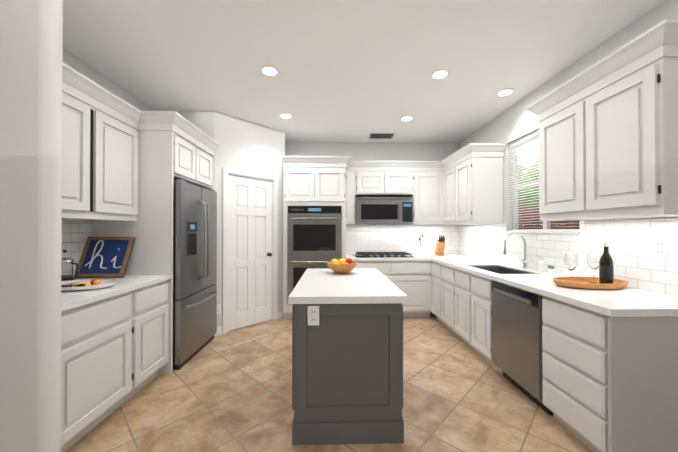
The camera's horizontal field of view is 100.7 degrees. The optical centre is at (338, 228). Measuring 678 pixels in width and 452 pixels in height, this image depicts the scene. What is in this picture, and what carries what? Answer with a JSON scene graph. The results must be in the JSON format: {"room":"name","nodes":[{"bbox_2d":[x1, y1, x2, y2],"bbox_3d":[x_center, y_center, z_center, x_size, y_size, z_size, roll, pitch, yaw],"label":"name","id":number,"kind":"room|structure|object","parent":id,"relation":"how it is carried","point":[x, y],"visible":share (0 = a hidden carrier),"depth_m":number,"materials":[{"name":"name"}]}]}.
{"room":"kitchen","nodes":[
{"label":"kitchen","id":0,"kind":"room"},
{"bbox_2d":[0,0,62,451],"bbox_3d":[-2.803,-0.083,1.402,2.732,2.850,0.105,0,0,-1],"label":"wall","id":1,"kind":"structure","parent":0,"point":[31,44],"depth_m":1.38,"materials":[{"name":"white paint"}]},
{"bbox_2d":[62,48,154,220],"bbox_3d":[-2.355,-0.076,2.500,0.120,2.850,2.070,0,0,-1],"label":"wall","id":2,"kind":"structure","parent":0,"point":[71,60],"depth_m":2.72,"materials":[{"name":"white paint"}]},
{"bbox_2d":[61,220,91,277],"bbox_3d":[-2.279,0.176,2.040,0.010,0.497,1.128,0,0,-1],"label":"backsplash","id":3,"kind":"structure","parent":2,"relation":"attached to","point":[75,235],"depth_m":2.42,"materials":[{"name":"tile"}]},
{"bbox_2d":[62,62,99,217],"bbox_3d":[-2.057,-0.593,1.824,0.439,0.965,0.598,0,0,-1],"label":"upper cabinet","id":4,"kind":"object","parent":2,"relation":"attached to","point":[80,97],"depth_m":2.01,"materials":[{"name":"white wood"}]},
{"bbox_2d":[100,86,143,217],"bbox_3d":[-2.069,-0.590,2.345,0.439,0.965,0.536,0,0,-1],"label":"upper cabinet","id":5,"kind":"object","parent":2,"relation":"attached to","point":[124,164],"depth_m":2.38,"materials":[{"name":"white wood"}]},
{"bbox_2d":[144,114,199,185],"bbox_3d":[-1.934,-0.789,2.898,0.734,0.560,0.507,0,0,-1],"label":"upper cabinet","id":6,"kind":"object","parent":2,"relation":"attached to","point":[171,146],"depth_m":2.63,"materials":[{"name":"white wood"}]},
{"bbox_2d":[148,134,215,189],"bbox_3d":[-1.943,-0.787,3.261,0.734,0.560,0.507,0,0,-1],"label":"upper cabinet","id":7,"kind":"object","parent":2,"relation":"attached to","point":[207,147],"depth_m":3.33,"materials":[{"name":"white wood"}]},
{"bbox_2d":[155,110,284,326],"bbox_3d":[-1.642,-0.067,4.168,1.624,2.850,1.230,0,0,-1],"label":"wall","id":8,"kind":"structure","parent":0,"point":[245,145],"depth_m":3.81,"materials":[{"name":"white paint"}]},
{"bbox_2d":[217,304,220,313],"bbox_3d":[-1.538,1.027,3.584,0.009,0.115,0.070,0,0,44],"label":"outlet","id":9,"kind":"object","parent":8,"relation":"attached to","point":[219,309],"visible":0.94,"depth_m":3.59,"materials":[{"name":"white plastic"}]},
{"bbox_2d":[214,311,283,335],"bbox_3d":[-1.202,1.307,3.931,0.013,0.100,1.078,0,0,44],"label":"baseboard","id":10,"kind":"structure","parent":8,"relation":"attached to","point":[280,315],"depth_m":3.60,"materials":[{"name":"white wood"}]},
{"bbox_2d":[228,175,271,330],"bbox_3d":[-1.234,0.321,3.944,0.515,2.057,0.509,0,0,-1],"label":"pantry door","id":11,"kind":"structure","parent":8,"relation":"in","point":[249,251],"depth_m":3.92,"materials":[{"name":"white wood"}]},
{"bbox_2d":[222,168,277,333],"bbox_3d":[-1.253,0.285,3.959,0.130,2.145,0.830,0,0,44],"label":"door frame","id":12,"kind":"structure","parent":8,"relation":"attached to","point":[246,174],"depth_m":3.76,"materials":[{"name":"white wood"}]},
{"bbox_2d":[65,312,592,451],"bbox_3d":[-0.868,1.392,1.342,6.600,0.100,7.200,0,0,-1],"label":"floor","id":13,"kind":"structure","parent":0,"point":[230,391],"depth_m":2.11,"materials":[{"name":"tile"}]},
{"bbox_2d":[60,290,135,451],"bbox_3d":[-1.911,0.905,1.810,0.711,0.880,0.640,0,0,-1],"label":"base cabinet","id":14,"kind":"object","parent":13,"relation":"on","point":[98,340],"depth_m":1.81,"materials":[{"name":"white wood"}]},
{"bbox_2d":[61,274,171,313],"bbox_3d":[-1.911,0.446,2.047,0.723,0.039,1.128,0,0,-1],"label":"countertop","id":15,"kind":"structure","parent":14,"relation":"on","point":[69,299],"depth_m":1.98,"materials":[{"name":"white stone"}]},
{"bbox_2d":[61,250,77,280],"bbox_3d":[-2.103,0.294,2.179,0.152,0.264,0.102,0,0,-1],"label":"press","id":16,"kind":"object","parent":15,"relation":"on","point":[67,263],"visible":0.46,"depth_m":2.16,"materials":[{"name":"clear glass"}]},
{"bbox_2d":[61,280,116,290],"bbox_3d":[-1.884,0.409,2.024,0.500,0.032,0.310,0,0,-1],"label":"tray","id":17,"kind":"object","parent":15,"relation":"on","point":[106,283],"visible":0.56,"depth_m":1.99,"materials":[{"name":"white ceramic"}]},
{"bbox_2d":[70,281,91,286],"bbox_3d":[-1.819,0.400,1.985,0.088,0.030,0.040,0,0,-1],"label":"snacks","id":18,"kind":"object","parent":17,"relation":"on","point":[75,284],"depth_m":1.97,"materials":[{"name":"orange food"}]},
{"bbox_2d":[91,280,100,284],"bbox_3d":[-1.789,0.394,2.062,0.100,0.044,0.043,0,0,32],"label":"snacks","id":19,"kind":"object","parent":17,"relation":"on","point":[92,282],"depth_m":2.04,"materials":[{"name":"orange food"}]},
{"bbox_2d":[73,237,134,277],"bbox_3d":[-2.083,0.250,2.503,0.410,0.352,0.170,0,0,-1],"label":"sign board","id":20,"kind":"object","parent":15,"relation":"on","point":[104,257],"visible":1,"depth_m":2.50,"materials":[{"name":"blue wood"}]},
{"bbox_2d":[136,278,171,391],"bbox_3d":[-1.925,0.908,2.369,0.711,0.880,0.478,0,0,-1],"label":"base cabinet","id":21,"kind":"object","parent":13,"relation":"on","point":[153,303],"depth_m":2.39,"materials":[{"name":"white wood"}]},
{"bbox_2d":[173,179,217,369],"bbox_3d":[-1.850,0.437,3.075,0.817,1.830,0.830,0,0,-1],"label":"refrigerator","id":22,"kind":"object","parent":13,"relation":"on","point":[195,292],"visible":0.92,"depth_m":2.91,"materials":[{"name":"silver metal"}]},
{"bbox_2d":[282,156,345,318],"bbox_3d":[-0.367,0.150,4.474,0.930,2.420,0.671,0,0,-1],"label":"tall cabinet","id":23,"kind":"object","parent":13,"relation":"on","point":[307,180],"depth_m":4.15,"materials":[{"name":"white wood"}]},
{"bbox_2d":[287,205,341,302],"bbox_3d":[-0.357,0.375,4.101,0.800,1.435,0.118,0,0,-1],"label":"double oven","id":24,"kind":"object","parent":23,"relation":"in","point":[314,236],"visible":0.83,"depth_m":4.11,"materials":[{"name":"silver metal"}]},
{"bbox_2d":[288,300,407,444],"bbox_3d":[0.044,0.907,2.367,0.710,0.880,1.255,0,0,-1],"label":"kitchen island","id":25,"kind":"object","parent":13,"relation":"on","point":[347,358],"depth_m":1.76,"materials":[{"name":"grey wood"}]},
{"bbox_2d":[288,268,407,299],"bbox_3d":[0.043,0.445,2.377,0.740,0.044,1.285,0,0,-1],"label":"island countertop","id":26,"kind":"structure","parent":25,"relation":"on","point":[316,283],"depth_m":2.05,"materials":[{"name":"white stone"}]},
{"bbox_2d":[327,261,357,273],"bbox_3d":[0.031,0.374,2.689,0.300,0.100,0.300,0,0,-1],"label":"fruit bowl","id":27,"kind":"object","parent":26,"relation":"on","point":[342,268],"visible":0.9,"depth_m":2.59,"materials":[{"name":"brown wood"}]},
{"bbox_2d":[331,257,351,263],"bbox_3d":[0.029,0.333,2.695,0.204,0.125,0.184,0,0,-1],"label":"fruit","id":28,"kind":"object","parent":27,"relation":"in","point":[344,261],"visible":0.6,"depth_m":2.66,"materials":[{"name":"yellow food"}]},
{"bbox_2d":[355,263,389,279],"bbox_3d":[0.424,0.920,4.493,0.649,0.880,0.641,0,0,-1],"label":"base cabinet","id":29,"kind":"object","parent":13,"relation":"on","point":[384,268],"depth_m":4.18,"materials":[{"name":"white wood"}]},
{"bbox_2d":[390,259,425,317],"bbox_3d":[1.069,0.920,4.478,0.639,0.880,0.701,0,0,-1],"label":"base cabinet","id":30,"kind":"object","parent":13,"relation":"on","point":[409,275],"depth_m":4.19,"materials":[{"name":"white wood"}]},
{"bbox_2d":[346,255,473,262],"bbox_3d":[1.083,0.460,4.505,1.967,0.039,0.653,0,0,-1],"label":"countertop","id":31,"kind":"structure","parent":30,"relation":"on","point":[368,259],"depth_m":4.20,"materials":[{"name":"white stone"}]},
{"bbox_2d":[353,252,414,257],"bbox_3d":[0.703,0.413,4.530,0.910,0.052,0.510,0,0,-1],"label":"cooktop","id":32,"kind":"object","parent":31,"relation":"in","point":[378,254],"visible":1,"depth_m":4.37,"materials":[{"name":"black metal"}]},
{"bbox_2d":[416,233,425,255],"bbox_3d":[1.352,0.259,4.642,0.170,0.363,0.132,0,0,-1],"label":"utensil crock","id":33,"kind":"object","parent":31,"relation":"on","point":[420,250],"visible":1,"depth_m":4.60,"materials":[{"name":"white ceramic"}]},
{"bbox_2d":[434,236,444,255],"bbox_3d":[1.642,0.276,4.564,0.100,0.327,0.228,0,0,-1],"label":"knife block","id":34,"kind":"object","parent":31,"relation":"on","point":[440,247],"visible":1,"depth_m":4.51,"materials":[{"name":"brown wood"}]},
{"bbox_2d":[426,259,441,322],"bbox_3d":[1.698,0.917,4.025,0.760,0.880,0.400,0,0,-1],"label":"base cabinet","id":35,"kind":"object","parent":13,"relation":"on","point":[431,267],"depth_m":4.17,"materials":[{"name":"white wood"}]},
{"bbox_2d":[438,263,513,332],"bbox_3d":[1.738,0.915,3.616,0.701,0.880,0.420,0,0,-1],"label":"base cabinet","id":36,"kind":"object","parent":13,"relation":"on","point":[450,279],"depth_m":3.42,"materials":[{"name":"white wood"}]},
{"bbox_2d":[434,259,513,266],"bbox_3d":[1.728,0.455,3.781,0.713,0.039,0.825,0,0,-1],"label":"countertop","id":37,"kind":"structure","parent":36,"relation":"on","point":[445,262],"depth_m":3.61,"materials":[{"name":"white stone"}]},
{"bbox_2d":[472,266,533,273],"bbox_3d":[1.724,0.561,3.018,0.394,0.234,0.694,0,0,-1],"label":"sink basin","id":38,"kind":"object","parent":37,"relation":"in","point":[500,270],"visible":0.02,"depth_m":3.30,"materials":[{"name":"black metal"}]},
{"bbox_2d":[503,232,528,268],"bbox_3d":[1.905,0.235,3.071,0.266,0.392,0.154,0,0,-1],"label":"faucet","id":39,"kind":"object","parent":37,"relation":"on","point":[525,262],"visible":1,"depth_m":3.02,"materials":[{"name":"silver metal"}]},
{"bbox_2d":[454,291,502,373],"bbox_3d":[1.752,1.052,3.008,0.701,0.600,0.795,0,0,-1],"label":"base cabinet","id":40,"kind":"object","parent":13,"relation":"on","point":[472,309],"depth_m":2.92,"materials":[{"name":"white wood"}]},
{"bbox_2d":[492,280,552,415],"bbox_3d":[1.710,0.911,2.306,0.620,0.872,0.594,0,0,-1],"label":"dishwasher","id":41,"kind":"object","parent":13,"relation":"on","point":[517,324],"visible":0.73,"depth_m":2.22,"materials":[{"name":"silver metal"}]},
{"bbox_2d":[534,291,677,451],"bbox_3d":[1.781,0.904,1.743,0.703,0.880,0.517,0,0,-1],"label":"base cabinet","id":42,"kind":"object","parent":13,"relation":"on","point":[611,381],"depth_m":1.49,"materials":[{"name":"white wood"}]},
{"bbox_2d":[486,275,677,314],"bbox_3d":[1.768,0.446,2.074,0.713,0.039,1.190,0,0,-1],"label":"countertop","id":43,"kind":"structure","parent":42,"relation":"on","point":[627,300],"depth_m":1.76,"materials":[{"name":"white stone"}]},
{"bbox_2d":[537,256,544,271],"bbox_3d":[2.024,0.352,2.816,0.070,0.154,0.060,0,0,-1],"label":"soap dispenser","id":44,"kind":"object","parent":43,"relation":"on","point":[541,265],"visible":1,"depth_m":2.80,"materials":[{"name":"white plastic"}]},
{"bbox_2d":[547,265,554,273],"bbox_3d":[2.022,0.389,2.676,0.068,0.080,0.068,0,0,-1],"label":"plant","id":45,"kind":"object","parent":43,"relation":"on","point":[550,269],"visible":1,"depth_m":2.66,"materials":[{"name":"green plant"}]},
{"bbox_2d":[552,277,628,289],"bbox_3d":[1.846,0.402,2.072,0.500,0.047,0.310,0,0,-1],"label":"serving tray","id":46,"kind":"object","parent":43,"relation":"on","point":[579,283],"visible":0.92,"depth_m":2.00,"materials":[{"name":"brown wood"}]},
{"bbox_2d":[564,254,577,281],"bbox_3d":[1.745,0.302,2.110,0.084,0.225,0.084,0,0,-1],"label":"wine glass","id":47,"kind":"object","parent":46,"relation":"on","point":[571,262],"visible":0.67,"depth_m":2.08,"materials":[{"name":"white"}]},
{"bbox_2d":[587,253,600,283],"bbox_3d":[1.944,0.302,2.140,0.084,0.225,0.084,0,0,-1],"label":"wine glass","id":48,"kind":"object","parent":46,"relation":"on","point":[593,259],"visible":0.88,"depth_m":2.12,"materials":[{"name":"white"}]},
{"bbox_2d":[599,242,613,283],"bbox_3d":[1.917,0.256,2.014,0.076,0.316,0.076,0,0,-1],"label":"wine bottle","id":49,"kind":"object","parent":46,"relation":"on","point":[606,271],"visible":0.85,"depth_m":1.99,"materials":[{"name":"black glass"}]},
{"bbox_2d":[63,0,663,142],"bbox_3d":[-0.868,-1.558,1.359,6.600,0.100,7.200,0,0,-1],"label":"ceiling","id":50,"kind":"structure","parent":0,"point":[355,70],"depth_m":2.42,"materials":[{"name":"white paint"}]},
{"bbox_2d":[259,65,279,76],"bbox_3d":[-0.658,-1.495,2.664,0.188,0.009,0.188,0,0,-1],"label":"recessed light","id":51,"kind":"object","parent":50,"relation":"in","point":[270,70],"visible":1,"depth_m":2.65,"materials":[{"name":"white paint"}]},
{"bbox_2d":[279,113,292,118],"bbox_3d":[-0.703,-1.489,3.713,0.188,0.009,0.188,0,0,-1],"label":"recessed light","id":52,"kind":"object","parent":50,"relation":"in","point":[285,115],"visible":1,"depth_m":3.71,"materials":[{"name":"white paint"}]},
{"bbox_2d":[369,133,394,138],"bbox_3d":[0.679,-1.484,4.496,0.380,0.012,0.240,0,0,-1],"label":"ceiling vent","id":53,"kind":"object","parent":50,"relation":"in","point":[381,135],"visible":0.96,"depth_m":4.46,"materials":[{"name":"grey metal"}]},
{"bbox_2d":[400,115,413,120],"bbox_3d":[0.915,-1.488,3.791,0.188,0.009,0.188,0,0,-1],"label":"recessed light","id":54,"kind":"object","parent":50,"relation":"in","point":[406,118],"visible":1,"depth_m":3.79,"materials":[{"name":"white paint"}]},
{"bbox_2d":[430,69,450,79],"bbox_3d":[0.981,-1.495,2.722,0.188,0.009,0.188,0,0,-1],"label":"recessed light","id":55,"kind":"object","parent":50,"relation":"in","point":[438,74],"visible":1,"depth_m":2.72,"materials":[{"name":"white paint"}]},
{"bbox_2d":[495,88,514,96],"bbox_3d":[1.823,-1.492,3.082,0.188,0.009,0.188,0,0,-1],"label":"recessed light","id":56,"kind":"object","parent":50,"relation":"in","point":[505,92],"visible":1,"depth_m":3.08,"materials":[{"name":"white paint"}]},
{"bbox_2d":[285,142,457,254],"bbox_3d":[-0.101,-0.063,4.879,4.900,2.850,0.120,0,0,-1],"label":"wall","id":57,"kind":"structure","parent":0,"point":[373,151],"depth_m":4.84,"materials":[{"name":"white paint"}]},
{"bbox_2d":[354,160,389,198],"bbox_3d":[0.518,-0.799,4.626,0.525,0.520,0.420,0,0,-1],"label":"upper cabinet","id":58,"kind":"object","parent":57,"relation":"attached to","point":[371,178],"depth_m":4.42,"materials":[{"name":"white wood"}]},
{"bbox_2d":[355,197,413,223],"bbox_3d":[0.712,-0.284,4.570,0.898,0.416,0.516,0,0,-1],"label":"microwave","id":59,"kind":"object","parent":58,"relation":"attached to","point":[384,210],"visible":1,"depth_m":4.36,"materials":[{"name":"silver metal"}]},
{"bbox_2d":[386,161,413,196],"bbox_3d":[0.903,-0.799,4.635,0.524,0.520,0.420,0,0,-1],"label":"upper cabinet","id":60,"kind":"object","parent":57,"relation":"attached to","point":[401,172],"depth_m":4.43,"materials":[{"name":"white wood"}]},
{"bbox_2d":[346,225,458,253],"bbox_3d":[1.081,0.193,4.840,1.978,0.497,0.010,0,0,-1],"label":"backsplash","id":61,"kind":"structure","parent":57,"relation":"attached to","point":[381,238],"depth_m":4.83,"materials":[{"name":"tile"}]},
{"bbox_2d":[410,161,441,222],"bbox_3d":[1.421,-0.582,4.616,0.510,0.955,0.479,0,0,-1],"label":"upper cabinet","id":62,"kind":"object","parent":57,"relation":"attached to","point":[427,197],"depth_m":4.44,"materials":[{"name":"white wood"}]},
{"bbox_2d":[434,223,469,224],"bbox_3d":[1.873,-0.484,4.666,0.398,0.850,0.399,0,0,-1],"label":"under-cabinet light","id":63,"kind":"object","parent":57,"relation":"attached to","point":[434,223],"depth_m":4.19,"materials":[{"name":"white plastic"}]},
{"bbox_2d":[458,0,677,295],"bbox_3d":[2.222,-0.083,1.423,0.140,2.850,7.200,0,0,-1],"label":"wall","id":64,"kind":"structure","parent":0,"point":[513,123],"depth_m":3.07,"materials":[{"name":"white paint"}]},
{"bbox_2d":[442,151,457,222],"bbox_3d":[1.844,-0.579,4.210,0.478,0.965,0.516,0,0,-1],"label":"upper cabinet","id":65,"kind":"object","parent":64,"relation":"attached to","point":[449,165],"depth_m":4.20,"materials":[{"name":"white wood"}]},
{"bbox_2d":[458,143,505,222],"bbox_3d":[1.882,-0.581,3.836,0.420,0.965,0.515,0,0,-1],"label":"upper cabinet","id":66,"kind":"object","parent":64,"relation":"attached to","point":[480,165],"depth_m":3.58,"materials":[{"name":"white wood"}]},
{"bbox_2d":[505,137,580,233],"bbox_3d":[2.167,-0.508,3.000,0.145,1.116,1.046,0,0,-1],"label":"window","id":67,"kind":"structure","parent":64,"relation":"in","point":[544,225],"depth_m":3.22,"materials":[{"name":"white plastic"}]},
{"bbox_2d":[509,129,579,230],"bbox_3d":[2.159,-0.519,3.000,0.044,1.090,1.038,0,0,-1],"label":"window blinds","id":68,"kind":"object","parent":67,"relation":"attached to","point":[527,138],"visible":0.44,"depth_m":3.23,"materials":[{"name":"white plastic"}]},
{"bbox_2d":[458,217,677,295],"bbox_3d":[2.105,0.184,3.179,0.010,0.495,3.360,0,0,-1],"label":"backsplash","id":69,"kind":"structure","parent":64,"relation":"attached to","point":[637,263],"depth_m":2.29,"materials":[{"name":"tile"}]},
{"bbox_2d":[654,238,667,256],"bbox_3d":[2.127,0.125,1.857,0.008,0.120,0.075,0,0,-1],"label":"electrical outlet","id":70,"kind":"object","parent":69,"relation":"attached to","point":[660,247],"visible":1,"depth_m":1.85,"materials":[{"name":"white plastic"}]},
{"bbox_2d":[534,83,609,218],"bbox_3d":[1.922,-0.591,2.159,0.420,0.965,0.520,0,0,-1],"label":"upper cabinet","id":71,"kind":"object","parent":64,"relation":"attached to","point":[556,184],"depth_m":2.21,"materials":[{"name":"white wood"}]},
{"bbox_2d":[570,23,677,214],"bbox_3d":[1.931,-0.593,1.779,0.420,0.965,0.520,0,0,-1],"label":"upper cabinet","id":72,"kind":"object","parent":64,"relation":"attached to","point":[608,136],"depth_m":1.67,"materials":[{"name":"white wood"}]}
]}

